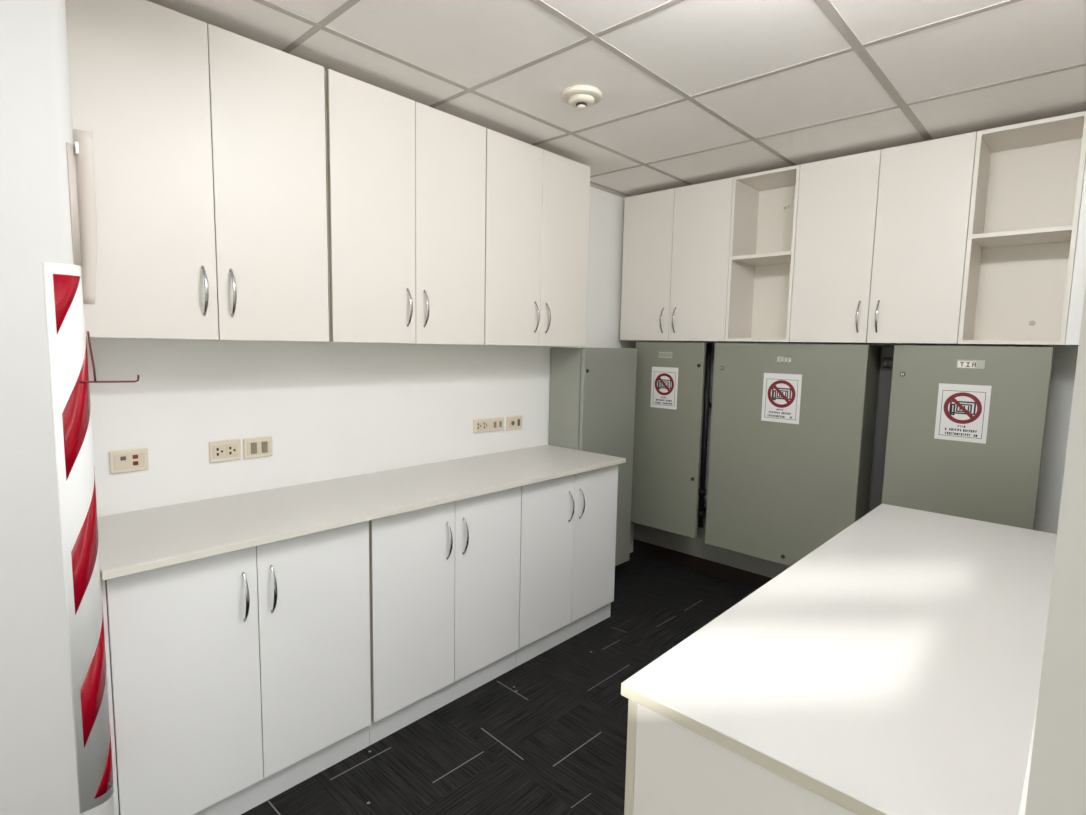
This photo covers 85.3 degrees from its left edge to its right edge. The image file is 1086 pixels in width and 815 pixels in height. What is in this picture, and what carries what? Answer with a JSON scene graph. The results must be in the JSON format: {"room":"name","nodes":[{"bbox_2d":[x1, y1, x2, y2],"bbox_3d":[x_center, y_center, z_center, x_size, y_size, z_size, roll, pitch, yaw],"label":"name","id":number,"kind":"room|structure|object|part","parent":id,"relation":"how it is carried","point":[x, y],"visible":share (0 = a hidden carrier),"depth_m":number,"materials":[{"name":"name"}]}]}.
{"room":"utility room","nodes":[
{"label":"utility room","id":0,"kind":"room"},
{"bbox_2d":[0,0,113,814],"bbox_3d":[-2.508,0.155,0.329,0.670,2.410,3.538,7,8,43],"label":"wall","id":1,"kind":"structure","parent":0,"point":[38,770],"depth_m":1.30,"materials":[{"name":"paint"}]},
{"bbox_2d":[42,262,113,813],"bbox_3d":[-1.094,0.329,1.414,0.036,1.314,0.102,1,6,0],"label":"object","id":2,"kind":"object","parent":1,"relation":"attached to","point":[63,287],"visible":0.98,"depth_m":1.39,"materials":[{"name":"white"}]},
{"bbox_2d":[66,129,96,303],"bbox_3d":[-1.056,-0.435,1.356,0.033,0.390,0.051,7,8,43],"label":"guard","id":3,"kind":"object","parent":1,"relation":"attached to","point":[80,155],"visible":1,"depth_m":1.35,"materials":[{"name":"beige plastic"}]},
{"bbox_2d":[80,331,138,382],"bbox_3d":[-1.031,-0.119,1.400,0.116,0.121,0.017,-5,8,-44],"label":"wire hook","id":4,"kind":"object","parent":1,"relation":"attached to","point":[88,334],"visible":1,"depth_m":1.38,"materials":[{"name":"red"}]},
{"bbox_2d":[86,186,641,552],"bbox_3d":[-0.411,-0.083,2.985,0.100,2.410,3.260,7,8,43],"label":"wall","id":5,"kind":"structure","parent":0,"point":[329,410],"depth_m":2.37,"materials":[{"name":"paint"}]},
{"bbox_2d":[109,448,148,473],"bbox_3d":[-1.347,0.173,1.922,0.013,0.074,0.106,7,8,43],"label":"outlet","id":6,"kind":"object","parent":5,"relation":"attached to","point":[130,460],"visible":1,"depth_m":1.92,"materials":[{"name":"beige plastic"}]},
{"bbox_2d":[65,0,328,341],"bbox_3d":[-1.091,-0.685,1.877,0.301,0.933,0.734,7,8,43],"label":"upper cabinet","id":7,"kind":"object","parent":5,"relation":"attached to","point":[209,141],"visible":0.98,"depth_m":1.76,"materials":[{"name":"laminate"}]},
{"bbox_3d":[-1.135,-0.664,1.669,0.018,0.933,0.364,7,8,43],"label":"door","id":8,"kind":"part","parent":7,"relation":"part of","materials":[{"name":"laminate"}]},
{"bbox_3d":[-1.026,-0.354,1.790,0.032,0.153,0.011,7,8,43],"label":"handle","id":9,"kind":"part","parent":7,"relation":"part of","materials":[{"name":"silver metal"}]},
{"bbox_3d":[-0.971,-0.359,1.849,0.032,0.153,0.011,7,8,43],"label":"handle","id":10,"kind":"part","parent":7,"relation":"part of","materials":[{"name":"silver metal"}]},
{"bbox_3d":[-0.885,-0.688,1.935,0.018,0.933,0.362,7,8,43],"label":"door","id":11,"kind":"part","parent":7,"relation":"part of","materials":[{"name":"laminate"}]},
{"bbox_2d":[209,439,240,462],"bbox_3d":[-1.149,0.157,2.134,0.012,0.077,0.106,7,8,43],"label":"power outlet","id":12,"kind":"object","parent":5,"relation":"attached to","point":[224,450],"visible":1,"depth_m":2.13,"materials":[{"name":"beige plastic"}]},
{"bbox_2d":[214,446,224,457],"bbox_3d":[-1.160,0.158,2.115,0.002,0.040,0.036,7,8,43],"label":"socket","id":13,"kind":"object","parent":12,"relation":"attached to","point":[219,451],"depth_m":2.12,"materials":[{"name":"beige plastic"}]},
{"bbox_2d":[227,444,236,455],"bbox_3d":[-1.131,0.156,2.146,0.002,0.040,0.036,7,8,43],"label":"socket","id":14,"kind":"object","parent":12,"relation":"attached to","point":[231,448],"depth_m":2.15,"materials":[{"name":"beige plastic"}]},
{"bbox_2d":[243,436,272,458],"bbox_3d":[-1.070,0.150,2.218,0.014,0.077,0.105,7,8,43],"label":"light switch","id":15,"kind":"object","parent":5,"relation":"attached to","point":[257,447],"visible":1,"depth_m":2.21,"materials":[{"name":"beige plastic"}]},
{"bbox_2d":[251,442,256,453],"bbox_3d":[-1.079,0.152,2.202,0.005,0.042,0.021,7,8,43],"label":"rocker switch","id":16,"kind":"object","parent":15,"relation":"attached to","point":[253,444],"depth_m":2.20,"materials":[{"name":"brown plastic"}]},
{"bbox_2d":[262,441,267,452],"bbox_3d":[-1.052,0.149,2.230,0.005,0.042,0.021,7,8,43],"label":"rocker switch","id":17,"kind":"object","parent":15,"relation":"attached to","point":[264,443],"depth_m":2.23,"materials":[{"name":"brown plastic"}]},
{"bbox_2d":[324,69,485,344],"bbox_3d":[-0.587,-0.732,2.414,0.301,0.933,0.724,7,8,43],"label":"upper cabinet","id":18,"kind":"object","parent":5,"relation":"attached to","point":[406,178],"visible":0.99,"depth_m":2.28,"materials":[{"name":"laminate"}]},
{"bbox_3d":[-0.631,-0.711,2.207,0.018,0.933,0.354,7,8,43],"label":"door","id":19,"kind":"part","parent":18,"relation":"part of","materials":[{"name":"laminate"}]},
{"bbox_3d":[-0.525,-0.395,2.325,0.032,0.153,0.011,7,8,43],"label":"handle","id":20,"kind":"part","parent":18,"relation":"part of","materials":[{"name":"silver metal"}]},
{"bbox_3d":[-0.471,-0.400,2.384,0.032,0.153,0.011,7,8,43],"label":"handle","id":21,"kind":"part","parent":18,"relation":"part of","materials":[{"name":"silver metal"}]},
{"bbox_3d":[-0.384,-0.734,2.470,0.018,0.933,0.363,7,8,43],"label":"door","id":22,"kind":"part","parent":18,"relation":"part of","materials":[{"name":"laminate"}]},
{"bbox_2d":[473,418,488,432],"bbox_3d":[-0.315,0.093,3.027,0.012,0.072,0.105,7,8,43],"label":"power outlet","id":23,"kind":"object","parent":5,"relation":"attached to","point":[479,425],"visible":1,"depth_m":3.02,"materials":[{"name":"beige plastic"}]},
{"bbox_2d":[476,422,481,429],"bbox_3d":[-0.326,0.095,3.008,0.002,0.040,0.036,7,8,43],"label":"socket","id":24,"kind":"object","parent":23,"relation":"attached to","point":[478,424],"depth_m":3.01,"materials":[{"name":"beige plastic"}]},
{"bbox_2d":[483,421,487,428],"bbox_3d":[-0.297,0.092,3.039,0.002,0.040,0.036,7,8,43],"label":"socket","id":25,"kind":"object","parent":23,"relation":"attached to","point":[485,423],"depth_m":3.04,"materials":[{"name":"beige plastic"}]},
{"bbox_2d":[489,417,503,431],"bbox_3d":[-0.242,0.088,3.104,0.014,0.072,0.104,7,8,43],"label":"light switch","id":26,"kind":"object","parent":5,"relation":"attached to","point":[495,424],"visible":1,"depth_m":3.10,"materials":[{"name":"beige plastic"}]},
{"bbox_2d":[506,415,521,429],"bbox_3d":[-0.153,0.083,3.200,0.014,0.074,0.117,7,8,43],"label":"outlet","id":27,"kind":"object","parent":5,"relation":"attached to","point":[512,422],"visible":1,"depth_m":3.19,"materials":[{"name":"beige plastic"}]},
{"bbox_2d":[484,128,589,346],"bbox_3d":[-0.093,-0.778,2.942,0.301,0.933,0.720,7,8,43],"label":"upper cabinet","id":28,"kind":"object","parent":5,"relation":"attached to","point":[537,200],"visible":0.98,"depth_m":2.82,"materials":[{"name":"laminate"}]},
{"bbox_3d":[-0.135,-0.757,2.736,0.018,0.933,0.356,7,8,43],"label":"door","id":29,"kind":"part","parent":28,"relation":"part of","materials":[{"name":"laminate"}]},
{"bbox_3d":[-0.029,-0.437,2.856,0.032,0.153,0.011,7,8,43],"label":"handle","id":30,"kind":"part","parent":28,"relation":"part of","materials":[{"name":"silver metal"}]},
{"bbox_3d":[0.025,-0.442,2.914,0.032,0.153,0.011,7,8,43],"label":"handle","id":31,"kind":"part","parent":28,"relation":"part of","materials":[{"name":"silver metal"}]},
{"bbox_3d":[0.110,-0.779,2.998,0.018,0.933,0.358,7,8,43],"label":"door","id":32,"kind":"part","parent":28,"relation":"part of","materials":[{"name":"laminate"}]},
{"bbox_2d":[548,347,636,565],"bbox_3d":[0.291,0.305,3.523,0.263,1.319,0.503,7,8,43],"label":"enclosure","id":33,"kind":"object","parent":5,"relation":"attached to","point":[592,395],"visible":0.68,"depth_m":3.36,"materials":[{"name":"grey paint"}]},
{"bbox_3d":[0.375,0.315,3.445,0.022,1.319,0.503,7,8,43],"label":"door","id":34,"kind":"part","parent":33,"relation":"part of","materials":[{"name":"grey paint"}]},
{"bbox_2d":[590,181,632,197],"bbox_3d":[-0.369,-1.262,2.790,0.022,0.022,3.140,7,8,43],"label":"trim","id":35,"kind":"structure","parent":5,"relation":"attached to","point":[592,184],"depth_m":3.62,"materials":[{"name":"grey"}]},
{"bbox_2d":[241,552,756,814],"bbox_3d":[-0.531,1.431,0.573,3.450,0.101,7.130,7,8,43],"label":"floor","id":36,"kind":"structure","parent":0,"point":[547,735],"depth_m":2.19,"materials":[{"name":"carpet"}]},
{"bbox_2d":[101,521,370,814],"bbox_3d":[-1.033,0.798,1.950,0.541,0.850,0.754,7,8,43],"label":"base cabinet","id":37,"kind":"object","parent":36,"relation":"on","point":[235,679],"visible":0.89,"depth_m":1.74,"materials":[{"name":"laminate"}]},
{"bbox_3d":[-0.987,0.786,1.658,0.018,0.750,0.362,7,8,43],"label":"door","id":38,"kind":"part","parent":37,"relation":"part of","materials":[{"name":"laminate"}]},
{"bbox_3d":[-0.868,0.557,1.722,0.032,0.153,0.011,7,8,43],"label":"handle","id":39,"kind":"part","parent":37,"relation":"part of","materials":[{"name":"silver metal"}]},
{"bbox_3d":[-0.813,0.552,1.781,0.032,0.153,0.011,7,8,43],"label":"handle","id":40,"kind":"part","parent":37,"relation":"part of","materials":[{"name":"silver metal"}]},
{"bbox_3d":[-0.735,0.763,1.926,0.018,0.750,0.369,7,8,43],"label":"door","id":41,"kind":"part","parent":37,"relation":"part of","materials":[{"name":"laminate"}]},
{"bbox_2d":[97,445,625,580],"bbox_3d":[-0.525,0.319,2.429,0.552,0.023,2.203,7,8,43],"label":"countertop","id":42,"kind":"structure","parent":37,"relation":"on","point":[138,541],"depth_m":2.04,"materials":[{"name":"laminate"}]},
{"bbox_2d":[369,486,520,744],"bbox_3d":[-0.525,0.751,2.493,0.541,0.850,0.732,7,8,43],"label":"base cabinet","id":43,"kind":"object","parent":36,"relation":"on","point":[444,579],"visible":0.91,"depth_m":2.28,"materials":[{"name":"laminate"}]},
{"bbox_3d":[-0.478,0.739,2.201,0.018,0.750,0.361,7,8,43],"label":"door","id":44,"kind":"part","parent":43,"relation":"part of","materials":[{"name":"laminate"}]},
{"bbox_3d":[-0.359,0.515,2.266,0.032,0.153,0.011,7,8,43],"label":"handle","id":45,"kind":"part","parent":43,"relation":"part of","materials":[{"name":"silver metal"}]},
{"bbox_3d":[-0.305,0.510,2.324,0.032,0.153,0.011,7,8,43],"label":"handle","id":46,"kind":"part","parent":43,"relation":"part of","materials":[{"name":"silver metal"}]},
{"bbox_3d":[-0.230,0.716,2.466,0.018,0.750,0.361,7,8,43],"label":"door","id":47,"kind":"part","parent":43,"relation":"part of","materials":[{"name":"laminate"}]},
{"bbox_2d":[515,464,617,666],"bbox_3d":[-0.031,0.706,3.020,0.541,0.850,0.712,7,8,43],"label":"base cabinet","id":48,"kind":"object","parent":36,"relation":"on","point":[568,534],"visible":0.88,"depth_m":2.82,"materials":[{"name":"laminate"}]},
{"bbox_3d":[0.018,0.693,2.731,0.018,0.750,0.357,7,8,43],"label":"door","id":49,"kind":"part","parent":48,"relation":"part of","materials":[{"name":"laminate"}]},
{"bbox_3d":[0.135,0.472,2.794,0.032,0.153,0.011,7,8,43],"label":"handle","id":50,"kind":"part","parent":48,"relation":"part of","materials":[{"name":"silver metal"}]},
{"bbox_3d":[0.190,0.468,2.852,0.032,0.153,0.011,7,8,43],"label":"handle","id":51,"kind":"part","parent":48,"relation":"part of","materials":[{"name":"silver metal"}]},
{"bbox_3d":[0.261,0.671,2.990,0.018,0.750,0.349,7,8,43],"label":"door","id":52,"kind":"part","parent":48,"relation":"part of","materials":[{"name":"laminate"}]},
{"bbox_2d":[624,699,856,814],"bbox_3d":[0.597,0.910,1.196,0.539,0.851,0.838,7,8,43],"label":"base cabinet","id":53,"kind":"object","parent":36,"relation":"on","point":[672,769],"visible":0.04,"depth_m":0.93,"materials":[{"name":"laminate"}]},
{"bbox_3d":[0.287,0.860,1.194,0.018,0.752,0.416,7,8,43],"label":"door","id":54,"kind":"part","parent":53,"relation":"part of","materials":[{"name":"laminate"}]},
{"bbox_2d":[621,504,1056,814],"bbox_3d":[0.899,0.450,1.445,0.524,0.022,1.688,7,8,43],"label":"countertop","id":55,"kind":"structure","parent":53,"relation":"on","point":[894,667],"depth_m":1.06,"materials":[{"name":"white laminate"}]},
{"bbox_2d":[147,0,1085,195],"bbox_3d":[-0.117,-1.043,0.187,4.152,0.102,6.817,7,8,43],"label":"ceiling","id":56,"kind":"structure","parent":0,"point":[693,91],"depth_m":2.03,"materials":[{"name":"tile"}]},
{"bbox_2d":[561,85,601,109],"bbox_3d":[0.148,-1.181,2.275,0.158,0.055,0.158,7,8,43],"label":"smoke detector","id":57,"kind":"object","parent":56,"relation":"attached to","point":[580,97],"visible":1,"depth_m":2.24,"materials":[{"name":"beige plastic"}]},
{"bbox_2d":[642,341,1077,533],"bbox_3d":[1.532,-0.080,3.336,2.265,2.410,0.100,7,8,43],"label":"wall","id":58,"kind":"structure","parent":0,"point":[1064,361],"depth_m":2.61,"materials":[{"name":"paint"}]},
{"bbox_2d":[631,342,706,538],"bbox_3d":[0.845,0.175,3.722,0.472,1.163,0.306,7,8,43],"label":"enclosure","id":59,"kind":"object","parent":58,"relation":"attached to","point":[667,448],"visible":0.94,"depth_m":3.60,"materials":[{"name":"grey paint"}]},
{"bbox_2d":[651,367,677,409],"bbox_3d":[0.738,-0.120,3.593,0.183,0.251,0.002,7,8,43],"label":"prohibition sign","id":60,"kind":"object","parent":59,"relation":"attached to","point":[664,383],"visible":1,"depth_m":3.59,"materials":[{"name":"white paper"}]},
{"bbox_2d":[656,397,671,404],"bbox_3d":[0.737,-0.042,3.601,0.122,0.044,0.001,7,8,43],"label":"print","id":61,"kind":"object","parent":60,"relation":"attached to","point":[659,400],"depth_m":3.60,"materials":[{"name":"black"}]},
{"bbox_2d":[620,177,732,341],"bbox_3d":[0.858,-0.850,3.595,0.717,0.886,0.343,7,8,43],"label":"upper cabinet","id":62,"kind":"object","parent":58,"relation":"attached to","point":[676,241],"visible":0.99,"depth_m":3.47,"materials":[{"name":"laminate"}]},
{"bbox_3d":[0.636,-0.857,3.621,0.353,0.886,0.018,7,8,43],"label":"door","id":63,"kind":"part","parent":62,"relation":"part of","materials":[{"name":"laminate"}]},
{"bbox_3d":[0.714,-0.524,3.545,0.011,0.153,0.032,7,8,43],"label":"handle","id":64,"kind":"part","parent":62,"relation":"part of","materials":[{"name":"silver metal"}]},
{"bbox_3d":[0.773,-0.517,3.489,0.011,0.153,0.032,7,8,43],"label":"handle","id":65,"kind":"part","parent":62,"relation":"part of","materials":[{"name":"silver metal"}]},
{"bbox_3d":[0.898,-0.827,3.378,0.358,0.886,0.018,7,8,43],"label":"door","id":66,"kind":"part","parent":62,"relation":"part of","materials":[{"name":"laminate"}]},
{"bbox_2d":[633,539,772,588],"bbox_3d":[1.470,1.074,3.417,2.263,0.095,0.012,7,8,43],"label":"baseboard","id":67,"kind":"structure","parent":58,"relation":"attached to","point":[743,577],"depth_m":3.82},
{"bbox_2d":[698,343,711,526],"bbox_3d":[1.030,0.174,3.655,0.045,1.138,0.150,7,8,43],"label":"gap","id":68,"kind":"object","parent":58,"relation":"attached to","point":[702,491],"visible":0.89,"depth_m":3.60,"materials":[{"name":"grey"}]},
{"bbox_2d":[634,523,790,577],"bbox_3d":[1.475,0.919,3.401,2.262,0.217,0.009,7,8,43],"label":"trim","id":69,"kind":"structure","parent":58,"relation":"attached to","point":[697,547],"depth_m":3.80,"materials":[{"name":"grey paint"}]},
{"bbox_2d":[725,165,799,342],"bbox_3d":[1.260,-0.805,3.244,0.353,0.886,0.312,7,8,43],"label":"open shelf unit","id":70,"kind":"object","parent":58,"relation":"attached to","point":[765,203],"visible":0.84,"depth_m":3.35,"materials":[{"name":"laminate"}]},
{"bbox_3d":[1.137,-0.820,3.357,0.016,0.886,0.312,7,8,43],"label":"panel","id":71,"kind":"part","parent":70,"relation":"part of","materials":[{"name":"laminate"}]},
{"bbox_3d":[1.259,-0.816,3.241,0.320,0.018,0.300,7,8,43],"label":"shelf","id":72,"kind":"part","parent":70,"relation":"part of","materials":[{"name":"laminate"}]},
{"bbox_3d":[1.251,-0.373,3.289,0.320,0.017,0.312,7,8,43],"label":"panel","id":73,"kind":"part","parent":70,"relation":"part of","materials":[{"name":"laminate"}]},
{"bbox_3d":[1.268,-1.237,3.198,0.320,0.017,0.312,7,8,43],"label":"panel","id":74,"kind":"part","parent":70,"relation":"part of","materials":[{"name":"laminate"}]},
{"bbox_3d":[1.363,-0.815,3.354,0.320,0.852,0.008,7,8,43],"label":"panel","id":75,"kind":"part","parent":70,"relation":"part of","materials":[{"name":"laminate"}]},
{"bbox_3d":[1.383,-0.791,3.130,0.016,0.886,0.312,7,8,43],"label":"panel","id":76,"kind":"part","parent":70,"relation":"part of","materials":[{"name":"laminate"}]},
{"bbox_2d":[705,343,881,565],"bbox_3d":[1.353,0.243,3.252,0.792,1.178,0.306,7,8,43],"label":"enclosure","id":77,"kind":"object","parent":58,"relation":"attached to","point":[777,492],"visible":0.93,"depth_m":3.11,"materials":[{"name":"grey paint"}]},
{"bbox_2d":[761,373,801,423],"bbox_3d":[1.256,-0.050,3.114,0.199,0.258,0.002,7,8,43],"label":"prohibition sign","id":78,"kind":"object","parent":77,"relation":"attached to","point":[781,398],"visible":1,"depth_m":3.11,"materials":[{"name":"white paper"}]},
{"bbox_2d":[768,409,791,418],"bbox_3d":[1.254,0.030,3.123,0.129,0.045,0.001,7,8,43],"label":"print","id":79,"kind":"object","parent":78,"relation":"attached to","point":[772,413],"depth_m":3.12,"materials":[{"name":"black"}]},
{"bbox_2d":[869,345,893,511],"bbox_3d":[1.745,0.276,3.015,0.106,1.178,0.120,7,8,43],"label":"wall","id":80,"kind":"structure","parent":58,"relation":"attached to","point":[887,353],"depth_m":3.01,"materials":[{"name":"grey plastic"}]},
{"bbox_2d":[789,132,976,344],"bbox_3d":[1.643,-0.758,2.868,0.724,0.886,0.343,7,8,43],"label":"upper cabinet","id":81,"kind":"object","parent":58,"relation":"attached to","point":[881,243],"visible":0.98,"depth_m":2.73,"materials":[{"name":"laminate"}]},
{"bbox_3d":[1.422,-0.765,2.893,0.361,0.886,0.018,7,8,43],"label":"door","id":82,"kind":"part","parent":81,"relation":"part of","materials":[{"name":"laminate"}]},
{"bbox_3d":[1.502,-0.433,2.814,0.011,0.153,0.032,7,8,43],"label":"handle","id":83,"kind":"part","parent":81,"relation":"part of","materials":[{"name":"silver metal"}]},
{"bbox_3d":[1.562,-0.426,2.759,0.011,0.153,0.032,7,8,43],"label":"handle","id":84,"kind":"part","parent":81,"relation":"part of","materials":[{"name":"silver metal"}]},
{"bbox_3d":[1.686,-0.734,2.649,0.357,0.886,0.018,7,8,43],"label":"door","id":85,"kind":"part","parent":81,"relation":"part of","materials":[{"name":"laminate"}]},
{"bbox_2d":[881,345,1053,529],"bbox_3d":[1.927,0.310,2.720,0.563,1.178,0.306,7,8,43],"label":"enclosure","id":86,"kind":"object","parent":58,"relation":"attached to","point":[996,481],"visible":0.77,"depth_m":2.56,"materials":[{"name":"grey paint"}]},
{"bbox_2d":[934,383,991,443],"bbox_3d":[1.833,0.024,2.580,0.188,0.249,0.002,7,8,43],"label":"prohibition sign","id":87,"kind":"object","parent":86,"relation":"attached to","point":[962,414],"visible":1,"depth_m":2.58,"materials":[{"name":"white paper"}]},
{"bbox_2d":[945,425,976,436],"bbox_3d":[1.833,0.101,2.587,0.118,0.044,0.001,7,8,43],"label":"print","id":88,"kind":"object","parent":87,"relation":"attached to","point":[950,430],"depth_m":2.59,"materials":[{"name":"black"}]},
{"bbox_2d":[958,111,1085,345],"bbox_3d":[2.046,-0.713,2.515,0.350,0.886,0.312,7,8,43],"label":"open shelf unit","id":89,"kind":"object","parent":58,"relation":"attached to","point":[1028,177],"visible":0.98,"depth_m":2.59,"materials":[{"name":"laminate"}]},
{"bbox_3d":[1.924,-0.727,2.628,0.016,0.886,0.312,7,8,43],"label":"panel","id":90,"kind":"part","parent":89,"relation":"part of","materials":[{"name":"laminate"}]},
{"bbox_3d":[2.038,-0.280,2.560,0.318,0.017,0.312,7,8,43],"label":"panel","id":91,"kind":"part","parent":89,"relation":"part of","materials":[{"name":"laminate"}]},
{"bbox_3d":[2.045,-0.724,2.512,0.318,0.018,0.300,7,8,43],"label":"shelf","id":92,"kind":"part","parent":89,"relation":"part of","materials":[{"name":"laminate"}]},
{"bbox_3d":[2.055,-1.145,2.469,0.318,0.017,0.312,7,8,43],"label":"panel","id":93,"kind":"part","parent":89,"relation":"part of","materials":[{"name":"laminate"}]},
{"bbox_3d":[2.169,-0.698,2.402,0.016,0.886,0.312,7,8,43],"label":"panel","id":94,"kind":"part","parent":89,"relation":"part of","materials":[{"name":"laminate"}]},
{"bbox_2d":[1025,285,1085,814],"bbox_3d":[1.753,0.135,1.335,0.805,2.410,2.740,7,8,43],"label":"wall","id":95,"kind":"structure","parent":0,"point":[1057,777],"depth_m":0.60,"materials":[{"name":"paint"}]},
{"bbox_2d":[1018,694,1038,814],"bbox_3d":[1.093,0.463,1.265,0.008,0.009,1.688,7,8,43],"label":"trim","id":96,"kind":"structure","parent":95,"relation":"attached to","point":[1022,808],"depth_m":0.79,"materials":[{"name":"white"}]},
{"bbox_2d":[1065,162,1085,345],"bbox_3d":[2.202,-0.694,2.367,0.077,0.886,0.315,7,8,43],"label":"filler panel","id":97,"kind":"object","parent":95,"relation":"attached to","point":[1079,271],"visible":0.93,"depth_m":2.29,"materials":[{"name":"white laminate"}]}
]}

